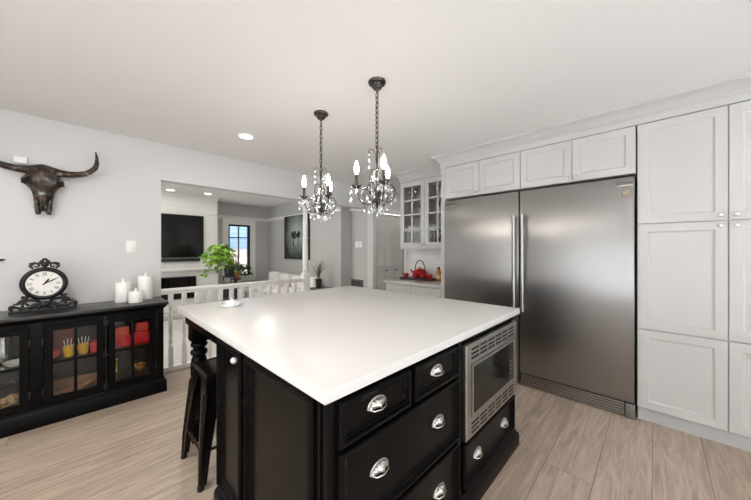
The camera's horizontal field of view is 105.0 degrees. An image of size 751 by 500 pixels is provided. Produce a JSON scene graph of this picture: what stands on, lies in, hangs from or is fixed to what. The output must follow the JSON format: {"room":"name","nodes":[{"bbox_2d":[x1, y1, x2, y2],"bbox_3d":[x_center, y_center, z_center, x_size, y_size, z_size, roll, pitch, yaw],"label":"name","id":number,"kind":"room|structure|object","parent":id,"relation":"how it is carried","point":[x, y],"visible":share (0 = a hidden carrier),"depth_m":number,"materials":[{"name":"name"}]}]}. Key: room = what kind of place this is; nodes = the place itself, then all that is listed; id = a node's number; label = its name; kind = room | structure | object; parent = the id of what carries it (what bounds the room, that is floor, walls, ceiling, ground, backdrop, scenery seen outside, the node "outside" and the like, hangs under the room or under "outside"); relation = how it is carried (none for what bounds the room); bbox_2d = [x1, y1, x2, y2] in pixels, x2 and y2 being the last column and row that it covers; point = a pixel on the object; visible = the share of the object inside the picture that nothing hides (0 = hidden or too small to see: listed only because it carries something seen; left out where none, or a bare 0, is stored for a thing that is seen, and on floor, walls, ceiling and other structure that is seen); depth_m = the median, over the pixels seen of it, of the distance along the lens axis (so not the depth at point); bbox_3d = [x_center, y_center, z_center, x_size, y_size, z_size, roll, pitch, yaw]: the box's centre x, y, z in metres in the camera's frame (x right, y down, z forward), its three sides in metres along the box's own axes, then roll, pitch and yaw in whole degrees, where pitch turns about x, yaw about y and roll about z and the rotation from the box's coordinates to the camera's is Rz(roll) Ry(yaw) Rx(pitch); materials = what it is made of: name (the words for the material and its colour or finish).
{"room":"kitchen","nodes":[
{"label":"kitchen","id":0,"kind":"room"},
{"bbox_2d":[161,195,216,312],"bbox_3d":[-4.559,0.107,5.675,0.549,2.479,2.480,0,0,44],"label":"wall","id":1,"kind":"structure","parent":0,"point":[164,207],"depth_m":5.94,"materials":[{"name":"white paint"}]},
{"bbox_2d":[161,258,199,261],"bbox_3d":[-4.120,0.214,5.681,0.069,0.065,1.160,0,0,44],"label":"soundbar","id":2,"kind":"object","parent":1,"relation":"attached to","point":[177,259],"visible":0.56,"depth_m":5.83,"materials":[{"name":"black plastic"}]},
{"bbox_2d":[161,213,203,257],"bbox_3d":[-4.191,-0.273,5.614,0.062,0.870,1.485,0,0,44],"label":"television","id":3,"kind":"object","parent":1,"relation":"attached to","point":[181,235],"visible":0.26,"depth_m":5.84,"materials":[{"name":"black plastic"}]},
{"bbox_2d":[161,192,218,265],"bbox_3d":[-4.344,-0.393,5.480,0.030,1.479,2.500,0,0,44],"label":"trim","id":4,"kind":"structure","parent":1,"relation":"attached to","point":[211,222],"depth_m":6.22,"materials":[{"name":"white paint"}]},
{"bbox_2d":[197,270,217,303],"bbox_3d":[-3.627,0.867,6.234,0.008,0.840,0.402,0,0,44],"label":"trim","id":5,"kind":"structure","parent":1,"relation":"attached to","point":[200,280],"depth_m":6.22,"materials":[{"name":"white paint"}]},
{"bbox_2d":[0,109,399,310],"bbox_3d":[-1.920,0.107,3.541,0.130,2.480,8.000,0,0,44],"label":"wall","id":6,"kind":"structure","parent":0,"point":[87,230],"depth_m":2.73,"materials":[{"name":"white paint"}]},
{"bbox_2d":[13,155,27,163],"bbox_3d":[-2.935,-0.741,2.382,0.030,0.055,0.072,0,0,44],"label":"door chime","id":7,"kind":"object","parent":6,"relation":"attached to","point":[16,159],"visible":1,"depth_m":2.37,"materials":[{"name":"white plastic"}]},
{"bbox_2d":[0,152,98,214],"bbox_3d":[-2.807,-0.591,2.434,0.134,0.598,0.679,0,0,44],"label":"skull","id":8,"kind":"object","parent":6,"relation":"attached to","point":[43,180],"visible":1,"depth_m":2.42,"materials":[{"name":"brown metal"}]},
{"bbox_2d":[126,241,135,252],"bbox_3d":[-2.453,-0.028,2.890,0.012,0.120,0.080,0,0,44],"label":"light switch","id":9,"kind":"object","parent":6,"relation":"attached to","point":[130,245],"visible":1,"depth_m":2.89,"materials":[{"name":"white plastic"}]},
{"bbox_2d":[372,206,374,288],"bbox_3d":[-0.036,0.267,5.374,0.014,2.160,0.055,0,0,44],"label":"trim","id":10,"kind":"structure","parent":6,"relation":"attached to","point":[373,213],"depth_m":5.36,"materials":[{"name":"white paint"}]},
{"bbox_2d":[376,213,384,289],"bbox_3d":[0.079,0.320,5.563,0.036,2.035,0.286,0,0,44],"label":"door","id":11,"kind":"structure","parent":6,"relation":"in","point":[380,220],"depth_m":5.56,"materials":[{"name":"white paint"}]},
{"bbox_2d":[375,208,399,288],"bbox_3d":[0.420,0.277,5.839,0.020,2.140,1.242,0,0,44],"label":"trim","id":12,"kind":"structure","parent":6,"relation":"attached to","point":[390,211],"depth_m":5.40,"materials":[{"name":"white paint"}]},
{"bbox_2d":[385,214,393,289],"bbox_3d":[0.284,0.320,5.765,0.048,2.035,0.286,0,0,44],"label":"door","id":13,"kind":"structure","parent":6,"relation":"in","point":[389,219],"depth_m":5.74,"materials":[{"name":"white paint"}]},
{"bbox_2d":[394,215,402,278],"bbox_3d":[0.484,0.320,5.972,0.048,2.035,0.286,0,0,44],"label":"door","id":14,"kind":"structure","parent":6,"relation":"in","point":[398,253],"depth_m":5.93,"materials":[{"name":"white paint"}]},
{"bbox_2d":[403,249,404,276],"bbox_3d":[0.681,0.320,6.182,0.036,2.035,0.286,0,0,44],"label":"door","id":15,"kind":"structure","parent":6,"relation":"in","point":[403,249],"depth_m":6.08,"materials":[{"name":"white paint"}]},
{"bbox_2d":[217,202,267,300],"bbox_3d":[-4.845,0.107,5.862,0.120,2.480,5.650,0,0,44],"label":"wall","id":16,"kind":"structure","parent":0,"point":[228,209],"depth_m":7.55,"materials":[{"name":"grey paint"}]},
{"bbox_2d":[222,217,256,281],"bbox_3d":[-3.432,0.002,7.250,0.150,1.570,0.830,0,0,44],"label":"window","id":17,"kind":"structure","parent":16,"relation":"in","point":[227,222],"depth_m":7.33,"materials":[{"name":"black"}]},
{"bbox_2d":[240,264,252,275],"bbox_3d":[-3.250,0.520,7.269,0.246,0.326,0.326,0,0,16],"label":"pot","id":18,"kind":"object","parent":17,"relation":"on","point":[246,265],"visible":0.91,"depth_m":7.24,"materials":[{"name":"ceramic"}]},
{"bbox_2d":[268,201,366,287],"bbox_3d":[-1.493,0.107,6.648,3.589,2.480,0.350,0,0,44],"label":"wall","id":19,"kind":"structure","parent":0,"point":[332,241],"depth_m":5.84,"materials":[{"name":"grey paint"}]},
{"bbox_2d":[217,207,340,221],"bbox_3d":[-2.286,-0.785,6.177,3.110,0.075,1.430,0,0,44],"label":"trim","id":20,"kind":"structure","parent":19,"relation":"attached to","point":[338,208],"depth_m":7.16,"materials":[{"name":"white paint"}]},
{"bbox_2d":[284,213,309,259],"bbox_3d":[-1.847,-0.303,6.714,1.090,1.060,0.046,0,0,44],"label":"picture","id":21,"kind":"object","parent":19,"relation":"attached to","point":[293,225],"visible":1,"depth_m":6.75,"materials":[{"name":"black paint"}]},
{"bbox_2d":[349,208,361,211],"bbox_3d":[-0.343,-0.793,5.599,0.477,0.080,0.049,0,0,44],"label":"trim","id":22,"kind":"structure","parent":19,"relation":"attached to","point":[350,209],"depth_m":5.65,"materials":[{"name":"white paint"}]},
{"bbox_2d":[351,279,362,286],"bbox_3d":[-0.359,0.737,5.641,0.340,0.300,0.012,0,0,44],"label":"air vent","id":23,"kind":"object","parent":19,"relation":"in","point":[353,281],"visible":0.4,"depth_m":5.63,"materials":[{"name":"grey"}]},
{"bbox_2d":[0,0,750,206],"bbox_3d":[-0.884,-1.183,2.534,10.600,0.100,8.200,0,0,44],"label":"ceiling","id":24,"kind":"structure","parent":0,"point":[196,75],"depth_m":1.78,"materials":[{"name":"white paint"}]},
{"bbox_2d":[237,133,254,139],"bbox_3d":[-1.292,-1.128,2.874,0.160,0.010,0.160,0,0,44],"label":"recessed light","id":25,"kind":"object","parent":24,"relation":"in","point":[246,136],"visible":1,"depth_m":2.88,"materials":[{"name":"white plastic"}]},
{"bbox_2d":[298,110,336,222],"bbox_3d":[-0.455,-0.675,2.418,0.292,0.914,0.316,0,0,11],"label":"chandelier","id":26,"kind":"object","parent":24,"relation":"hanging from","point":[321,115],"visible":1,"depth_m":2.36,"materials":[{"name":"clear glass"}]},
{"bbox_2d":[349,76,396,216],"bbox_3d":[0.037,-0.675,1.955,0.311,0.914,0.330,0,0,44],"label":"chandelier","id":27,"kind":"object","parent":24,"relation":"hanging from","point":[383,184],"visible":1,"depth_m":1.93,"materials":[{"name":"clear glass"}]},
{"bbox_2d":[0,319,750,499],"bbox_3d":[-0.884,1.397,2.533,10.600,0.100,8.200,0,0,44],"label":"floor","id":28,"kind":"structure","parent":0,"point":[568,449],"depth_m":1.86,"materials":[{"name":"brown wood"}]},
{"bbox_2d":[0,296,168,438],"bbox_3d":[-2.696,0.922,2.301,0.480,0.850,1.650,0,0,44],"label":"sideboard","id":29,"kind":"object","parent":28,"relation":"on","point":[31,333],"visible":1,"depth_m":2.37,"materials":[{"name":"black paint"}]},
{"bbox_2d":[0,337,14,364],"bbox_3d":[-2.881,0.770,2.230,0.110,0.220,0.110,0,0,44],"label":"glass vase","id":30,"kind":"object","parent":29,"relation":"on","point":[7,349],"visible":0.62,"depth_m":2.21,"materials":[{"name":"clear glass"}]},
{"bbox_2d":[0,382,18,408],"bbox_3d":[-2.775,1.111,2.196,0.200,0.190,0.200,0,0,44],"label":"glass bowl","id":31,"kind":"object","parent":29,"relation":"on","point":[13,399],"visible":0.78,"depth_m":2.17,"materials":[{"name":"glass"}]},
{"bbox_2d":[0,357,18,370],"bbox_3d":[-2.996,0.889,2.056,0.338,0.016,0.750,0,0,44],"label":"shelf","id":32,"kind":"object","parent":29,"relation":"attached to","point":[2,367],"depth_m":2.15,"materials":[{"name":"black wood"}]},
{"bbox_2d":[2,359,18,366],"bbox_3d":[-2.725,0.863,2.183,0.130,0.035,0.130,0,0,44],"label":"shell dish","id":33,"kind":"object","parent":29,"relation":"on","point":[11,363],"visible":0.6,"depth_m":2.16,"materials":[{"name":"white ceramic"}]},
{"bbox_2d":[8,258,77,313],"bbox_3d":[-2.713,0.282,2.362,0.076,0.428,0.378,0,0,44],"label":"mantel clock","id":34,"kind":"object","parent":29,"relation":"on","point":[45,282],"visible":1,"depth_m":2.34,"materials":[{"name":"black metal"}]},
{"bbox_2d":[53,348,60,357],"bbox_3d":[-2.610,0.841,2.336,0.079,0.080,0.080,0,0,44],"label":"ornament ball","id":35,"kind":"object","parent":29,"relation":"on","point":[56,351],"visible":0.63,"depth_m":2.33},
{"bbox_2d":[53,328,73,352],"bbox_3d":[-2.690,0.780,2.483,0.080,0.200,0.150,0,0,44],"label":"gift box","id":36,"kind":"object","parent":29,"relation":"on","point":[59,336],"visible":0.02,"depth_m":2.45,"materials":[{"name":"red cardboard"}]},
{"bbox_2d":[63,339,73,356],"bbox_3d":[-2.529,0.806,2.377,0.071,0.148,0.074,0,0,44],"label":"utensil holder","id":37,"kind":"object","parent":29,"relation":"on","point":[68,350],"visible":0.92,"depth_m":2.36,"materials":[{"name":"yellow ceramic"}]},
{"bbox_2d":[63,345,73,356],"bbox_3d":[-2.530,0.838,2.376,0.071,0.085,0.072,0,0,44],"label":"cup","id":38,"kind":"object","parent":37,"relation":"on","point":[68,350],"depth_m":2.36,"materials":[{"name":"yellow ceramic"}]},
{"bbox_2d":[53,371,96,389],"bbox_3d":[-2.616,1.157,2.516,0.020,0.100,0.280,0,0,44],"label":"wooden board","id":39,"kind":"object","parent":29,"relation":"on","point":[66,382],"visible":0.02,"depth_m":2.49,"materials":[{"name":"brown wood"}]},
{"bbox_2d":[53,376,96,394],"bbox_3d":[-2.532,1.155,2.429,0.280,0.097,0.086,0,0,-39],"label":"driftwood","id":40,"kind":"object","parent":29,"relation":"on","point":[83,384],"visible":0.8,"depth_m":2.41,"materials":[{"name":"brown wood"}]},
{"bbox_2d":[77,336,88,354],"bbox_3d":[-2.472,0.806,2.436,0.071,0.148,0.074,0,0,44],"label":"utensil holder","id":41,"kind":"object","parent":29,"relation":"on","point":[82,348],"visible":1,"depth_m":2.42,"materials":[{"name":"yellow ceramic"}]},
{"bbox_2d":[77,342,88,354],"bbox_3d":[-2.472,0.838,2.435,0.071,0.085,0.072,0,0,44],"label":"cup","id":42,"kind":"object","parent":41,"relation":"on","point":[82,348],"depth_m":2.42,"materials":[{"name":"yellow ceramic"}]},
{"bbox_2d":[90,338,96,351],"bbox_3d":[-2.462,0.838,2.531,0.140,0.085,0.064,0,0,44],"label":"gift box","id":43,"kind":"object","parent":29,"relation":"on","point":[93,342],"visible":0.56,"depth_m":2.48,"materials":[{"name":"red cardboard"}]},
{"bbox_2d":[53,342,148,360],"bbox_3d":[-2.456,0.889,2.611,0.338,0.016,0.740,0,0,44],"label":"shelf","id":44,"kind":"object","parent":29,"relation":"attached to","point":[61,356],"depth_m":2.44,"materials":[{"name":"black wood"}]},
{"bbox_2d":[115,357,118,380],"bbox_3d":[-2.345,1.091,2.609,0.060,0.230,0.060,0,0,44],"label":"candlestick","id":45,"kind":"object","parent":29,"relation":"on","point":[116,358],"visible":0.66,"depth_m":2.60,"materials":[{"name":"gold metal"}]},
{"bbox_2d":[114,279,130,302],"bbox_3d":[-2.407,0.387,2.746,0.120,0.219,0.120,0,0,44],"label":"pillar candle","id":46,"kind":"object","parent":29,"relation":"on","point":[121,289],"visible":0.94,"depth_m":2.70,"materials":[{"name":"white wax"}]},
{"bbox_2d":[115,334,130,347],"bbox_3d":[-2.349,0.836,2.655,0.130,0.090,0.130,0,0,44],"label":"gift box","id":47,"kind":"object","parent":29,"relation":"on","point":[121,341],"visible":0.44,"depth_m":2.62,"materials":[{"name":"red cardboard"}]},
{"bbox_2d":[115,324,128,336],"bbox_3d":[-2.342,0.748,2.655,0.100,0.084,0.100,0,0,44],"label":"gift box","id":48,"kind":"object","parent":47,"relation":"on","point":[120,330],"visible":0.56,"depth_m":2.63,"materials":[{"name":"red cardboard"}]},
{"bbox_2d":[128,288,143,302],"bbox_3d":[-2.253,0.427,2.710,0.112,0.139,0.112,0,0,44],"label":"pillar candle","id":49,"kind":"object","parent":29,"relation":"on","point":[136,296],"visible":1,"depth_m":2.67,"materials":[{"name":"white wax"}]},
{"bbox_2d":[134,362,146,375],"bbox_3d":[-2.230,1.147,2.727,0.110,0.120,0.110,0,0,44],"label":"goblet","id":50,"kind":"object","parent":29,"relation":"on","point":[140,366],"visible":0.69,"depth_m":2.72,"materials":[{"name":"gold metal"}]},
{"bbox_2d":[134,327,148,343],"bbox_3d":[-2.240,0.826,2.760,0.140,0.110,0.145,0,0,44],"label":"gift box","id":51,"kind":"object","parent":29,"relation":"on","point":[140,336],"visible":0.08,"depth_m":2.71,"materials":[{"name":"red cardboard"}]},
{"bbox_2d":[135,320,147,331],"bbox_3d":[-2.241,0.730,2.759,0.100,0.080,0.090,0,0,44],"label":"gift box","id":52,"kind":"object","parent":51,"relation":"on","point":[139,325],"visible":1,"depth_m":2.73,"materials":[{"name":"red cardboard"}]},
{"bbox_2d":[138,272,152,299],"bbox_3d":[-2.305,0.362,2.886,0.120,0.269,0.120,0,0,44],"label":"pillar candle","id":53,"kind":"object","parent":29,"relation":"on","point":[145,282],"visible":0.91,"depth_m":2.85,"materials":[{"name":"white wax"}]},
{"bbox_2d":[161,267,220,320],"bbox_3d":[-4.208,0.864,5.390,0.349,0.964,2.460,0,0,44],"label":"fireplace","id":54,"kind":"object","parent":28,"relation":"on","point":[179,281],"visible":0.18,"depth_m":5.80,"materials":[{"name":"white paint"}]},
{"bbox_2d":[161,267,220,272],"bbox_3d":[-4.287,0.414,5.466,0.129,0.065,2.460,0,0,44],"label":"mantel shelf","id":55,"kind":"object","parent":54,"relation":"attached to","point":[200,268],"depth_m":5.83,"materials":[{"name":"white paint"}]},
{"bbox_2d":[181,357,215,492],"bbox_3d":[-0.981,1.039,1.867,0.400,0.616,0.400,0,0,44],"label":"metal stool","id":56,"kind":"object","parent":28,"relation":"on","point":[202,384],"visible":0.38,"depth_m":1.69,"materials":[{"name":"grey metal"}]},
{"bbox_2d":[222,275,236,299],"bbox_3d":[-2.655,0.910,5.289,0.298,0.862,0.312,0,0,44],"label":"plant stand","id":57,"kind":"object","parent":28,"relation":"on","point":[234,276],"visible":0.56,"depth_m":5.28,"materials":[{"name":"black metal"}]},
{"bbox_2d":[199,244,238,278],"bbox_3d":[-2.800,0.195,5.171,0.595,0.597,0.577,0,0,-15],"label":"trailing plant","id":58,"kind":"object","parent":57,"relation":"on","point":[230,269],"visible":1,"depth_m":5.14,"materials":[{"name":"green plant"}]},
{"bbox_2d":[161,278,302,372],"bbox_3d":[-1.726,0.889,3.748,0.064,0.914,1.752,0,0,44],"label":"stair railing","id":59,"kind":"object","parent":28,"relation":"on","point":[184,363],"visible":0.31,"depth_m":3.39,"materials":[{"name":"white paint"}]},
{"bbox_2d":[230,278,240,298],"bbox_3d":[-2.854,0.967,5.886,0.276,0.760,0.280,0,0,44],"label":"pedestal table","id":60,"kind":"object","parent":28,"relation":"on","point":[236,279],"visible":0.49,"depth_m":5.86,"materials":[{"name":"black wood"}]},
{"bbox_2d":[232,265,244,277],"bbox_3d":[-2.847,0.440,5.867,0.294,0.292,0.345,0,0,9],"label":"potted plant","id":61,"kind":"object","parent":60,"relation":"on","point":[238,268],"visible":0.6,"depth_m":5.85,"materials":[{"name":"green plant"}]},
{"bbox_2d":[222,281,254,300],"bbox_3d":[-3.259,1.082,7.005,0.400,0.530,1.100,0,0,44],"label":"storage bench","id":62,"kind":"object","parent":28,"relation":"on","point":[227,290],"visible":0.06,"depth_m":6.59,"materials":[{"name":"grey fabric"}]},
{"bbox_2d":[237,288,247,298],"bbox_3d":[-3.123,1.067,6.748,0.113,0.320,0.320,0,0,44],"label":"patterned cushion","id":63,"kind":"object","parent":62,"relation":"on","point":[245,289],"visible":0.16,"depth_m":6.75,"materials":[{"name":"white fabric"}]},
{"bbox_2d":[248,273,320,297],"bbox_3d":[-2.044,0.917,6.325,1.910,0.700,0.780,0,0,44],"label":"sofa","id":64,"kind":"object","parent":28,"relation":"on","point":[312,278],"visible":0.2,"depth_m":6.03,"materials":[{"name":"white fabric"}]},
{"bbox_2d":[254,285,276,291],"bbox_3d":[-2.490,0.872,6.613,0.450,0.110,0.570,0,0,44],"label":"seat cushion","id":65,"kind":"object","parent":64,"relation":"on","point":[256,288],"depth_m":6.39,"materials":[{"name":"white fabric"}]},
{"bbox_2d":[269,271,280,284],"bbox_3d":[-2.350,0.667,6.756,0.410,0.289,0.170,0,0,44],"label":"throw pillow","id":66,"kind":"object","parent":64,"relation":"on","point":[273,275],"visible":0.48,"depth_m":6.64,"materials":[{"name":"white fabric"}]},
{"bbox_2d":[263,286,291,293],"bbox_3d":[-2.138,0.872,6.271,0.510,0.110,0.570,0,0,44],"label":"seat cushion","id":67,"kind":"object","parent":64,"relation":"on","point":[265,289],"depth_m":6.12,"materials":[{"name":"white fabric"}]},
{"bbox_2d":[279,273,292,286],"bbox_3d":[-1.981,0.673,6.397,0.420,0.277,0.170,0,0,44],"label":"throw pillow","id":68,"kind":"object","parent":64,"relation":"on","point":[282,275],"visible":0.56,"depth_m":6.29,"materials":[{"name":"white fabric"}]},
{"bbox_2d":[272,287,299,294],"bbox_3d":[-1.766,0.872,5.909,0.510,0.110,0.570,0,0,44],"label":"seat cushion","id":69,"kind":"object","parent":64,"relation":"on","point":[274,291],"depth_m":5.79,"materials":[{"name":"white fabric"}]},
{"bbox_2d":[291,275,299,288],"bbox_3d":[-1.608,0.679,6.035,0.420,0.265,0.170,0,0,44],"label":"throw pillow","id":70,"kind":"object","parent":64,"relation":"on","point":[293,276],"visible":0.36,"depth_m":5.97,"materials":[{"name":"white fabric"}]},
{"bbox_2d":[300,201,310,291],"bbox_3d":[-1.077,0.302,4.415,0.116,2.089,0.120,0,0,44],"label":"turned column","id":71,"kind":"structure","parent":28,"relation":"on","point":[305,285],"depth_m":4.38,"materials":[{"name":"white paint"}]},
{"bbox_2d":[310,286,332,289],"bbox_3d":[-1.069,1.047,5.643,0.360,0.600,0.360,0,0,44],"label":"side table","id":72,"kind":"object","parent":28,"relation":"on","point":[322,287],"visible":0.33,"depth_m":5.58,"materials":[{"name":"black wood"}]},
{"bbox_2d":[310,261,327,287],"bbox_3d":[-1.094,0.473,5.658,0.396,0.548,0.394,0,0,-1],"label":"spiky plant","id":73,"kind":"object","parent":72,"relation":"on","point":[318,272],"visible":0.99,"depth_m":5.63,"materials":[{"name":"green plant"}]},
{"bbox_2d":[185,317,518,499],"bbox_3d":[-0.208,0.895,2.006,1.754,0.903,1.654,0,0,44],"label":"kitchen island","id":74,"kind":"object","parent":28,"relation":"on","point":[398,436],"visible":0.72,"depth_m":1.18,"materials":[{"name":"black paint"}]},
{"bbox_2d":[177,286,519,404],"bbox_3d":[-0.215,0.425,2.030,1.793,0.037,1.639,0,0,44],"label":"island countertop","id":75,"kind":"structure","parent":74,"relation":"on","point":[330,344],"depth_m":1.48,"materials":[{"name":"white stone"}]},
{"bbox_2d":[221,298,242,306],"bbox_3d":[-1.040,0.379,2.086,0.144,0.054,0.144,0,0,44],"label":"glass dish","id":76,"kind":"object","parent":75,"relation":"on","point":[231,303],"visible":1,"depth_m":2.05,"materials":[{"name":"white glass"}]},
{"bbox_2d":[462,320,515,442],"bbox_3d":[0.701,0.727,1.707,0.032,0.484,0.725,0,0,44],"label":"microwave","id":77,"kind":"object","parent":74,"relation":"in","point":[489,359],"visible":1,"depth_m":1.60,"materials":[{"name":"metal"}]},
{"bbox_2d":[386,283,440,297],"bbox_3d":[0.682,0.912,4.047,0.895,0.869,0.644,0,0,44],"label":"base cabinet","id":78,"kind":"object","parent":28,"relation":"on","point":[425,291],"visible":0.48,"depth_m":3.78,"materials":[{"name":"white paint"}]},
{"bbox_2d":[383,278,440,288],"bbox_3d":[0.671,0.457,4.048,0.918,0.038,0.659,0,0,44],"label":"countertop","id":79,"kind":"structure","parent":78,"relation":"on","point":[430,284],"depth_m":3.84,"materials":[{"name":"grey stone"}]},
{"bbox_2d":[400,276,435,280],"bbox_3d":[0.641,0.425,4.245,0.520,0.025,0.260,0,0,44],"label":"serving tray","id":80,"kind":"object","parent":79,"relation":"on","point":[408,277],"visible":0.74,"depth_m":4.12,"materials":[{"name":"black"}]},
{"bbox_2d":[410,260,426,276],"bbox_3d":[0.649,0.283,4.294,0.241,0.257,0.216,0,0,-1],"label":"teapot","id":81,"kind":"object","parent":80,"relation":"on","point":[419,270],"visible":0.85,"depth_m":4.24,"materials":[{"name":"red ceramic"}]},
{"bbox_2d":[436,267,440,280],"bbox_3d":[0.888,0.342,4.047,0.074,0.192,0.075,0,0,44],"label":"oil bottle","id":82,"kind":"object","parent":79,"relation":"on","point":[438,272],"visible":0.94,"depth_m":4.02,"materials":[{"name":"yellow glass"}]},
{"bbox_2d":[441,168,447,297],"bbox_3d":[1.036,0.167,3.721,0.057,2.360,0.617,0,0,44],"label":"panel board","id":83,"kind":"object","parent":28,"relation":"on","point":[443,199],"visible":0.21,"depth_m":3.50,"materials":[{"name":"white paint"}]},
{"bbox_2d":[445,191,520,382],"bbox_3d":[1.323,0.375,3.365,0.839,1.936,0.709,0,0,44],"label":"refrigerator","id":84,"kind":"object","parent":28,"relation":"on","point":[482,233],"visible":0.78,"depth_m":3.11,"materials":[{"name":"silver metal"}]},
{"bbox_2d":[520,176,636,419],"bbox_3d":[1.937,0.377,2.769,0.851,1.940,0.709,0,0,44],"label":"refrigerator","id":85,"kind":"object","parent":28,"relation":"on","point":[578,241],"visible":0.98,"depth_m":2.52,"materials":[{"name":"silver metal"}]},
{"bbox_2d":[621,190,629,196],"bbox_3d":[2.002,-0.449,2.305,0.051,0.062,0.012,0,0,44],"label":"magnet","id":86,"kind":"object","parent":85,"relation":"attached to","point":[625,193],"visible":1,"depth_m":2.30,"materials":[{"name":"beige"}]},
{"bbox_2d":[637,100,750,451],"bbox_3d":[2.615,0.167,2.162,0.945,2.360,0.652,0,0,44],"label":"pantry cabinet","id":87,"kind":"object","parent":28,"relation":"on","point":[694,169],"visible":1,"depth_m":2.06,"materials":[{"name":"white paint"}]},
{"bbox_2d":[392,73,750,183],"bbox_3d":[1.654,-1.060,3.063,3.754,0.144,0.702,0,0,44],"label":"trim","id":88,"kind":"structure","parent":87,"relation":"attached to","point":[737,89],"depth_m":2.40,"materials":[{"name":"white paint"}]},
{"bbox_2d":[406,249,410,275],"bbox_3d":[2.579,0.107,2.723,5.700,2.480,0.100,0,0,44],"label":"wall","id":89,"kind":"structure","parent":0,"point":[408,251],"depth_m":4.64,"materials":[{"name":"white paint"}]},
{"bbox_2d":[400,176,440,248],"bbox_3d":[0.785,-0.510,4.124,0.859,1.005,0.373,0,0,44],"label":"display cabinet","id":90,"kind":"object","parent":89,"relation":"attached to","point":[429,215],"visible":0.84,"depth_m":4.16,"materials":[{"name":"white paint"}]},
{"bbox_2d":[405,195,440,203],"bbox_3d":[0.800,-0.723,4.139,0.815,0.016,0.290,0,0,44],"label":"shelf","id":91,"kind":"object","parent":90,"relation":"attached to","point":[423,197],"depth_m":4.11,"materials":[{"name":"white paint"}]},
{"bbox_2d":[405,213,440,217],"bbox_3d":[0.800,-0.503,4.139,0.815,0.016,0.290,0,0,44],"label":"shelf","id":92,"kind":"object","parent":90,"relation":"attached to","point":[418,215],"depth_m":4.16,"materials":[{"name":"white paint"}]},
{"bbox_2d":[405,229,440,232],"bbox_3d":[0.800,-0.273,4.139,0.815,0.016,0.290,0,0,44],"label":"shelf","id":93,"kind":"object","parent":90,"relation":"attached to","point":[406,230],"depth_m":4.14,"materials":[{"name":"white paint"}]},
{"bbox_2d":[411,249,440,277],"bbox_3d":[0.896,0.204,4.282,0.915,0.466,0.010,0,0,44],"label":"backsplash","id":94,"kind":"structure","parent":89,"relation":"attached to","point":[431,258],"depth_m":4.38,"materials":[{"name":"tile"}]},
{"bbox_2d":[445,151,522,199],"bbox_3d":[1.350,-0.810,3.392,0.849,0.405,0.652,0,0,44],"label":"upper cabinet","id":95,"kind":"object","parent":89,"relation":"attached to","point":[500,174],"visible":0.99,"depth_m":3.14,"materials":[{"name":"white paint"}]},
{"bbox_2d":[521,126,636,189],"bbox_3d":[1.963,-0.810,2.796,0.859,0.405,0.652,0,0,44],"label":"upper cabinet","id":96,"kind":"object","parent":89,"relation":"attached to","point":[612,154],"visible":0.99,"depth_m":2.54,"materials":[{"name":"white paint"}]},
{"label":"outside","id":97,"kind":"structure","parent":0,"visible":0},
{"bbox_3d":[-0.030,1.797,2.121,21.000,0.100,21.000,0,0,44],"label":"ground","id":98,"kind":"structure","parent":97,"visible":0},
{"bbox_2d":[230,226,246,248],"bbox_3d":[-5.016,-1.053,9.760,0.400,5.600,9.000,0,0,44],"label":"house","id":99,"kind":"structure","parent":98,"relation":"on","point":[233,230],"depth_m":9.85,"materials":[{"name":"blue"}]},
{"bbox_2d":[230,249,246,273],"bbox_3d":[-4.170,0.862,8.937,0.100,1.770,8.000,0,0,44],"label":"fence","id":100,"kind":"object","parent":98,"relation":"on","point":[242,252],"visible":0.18,"depth_m":8.93,"materials":[{"name":"grey paint"}]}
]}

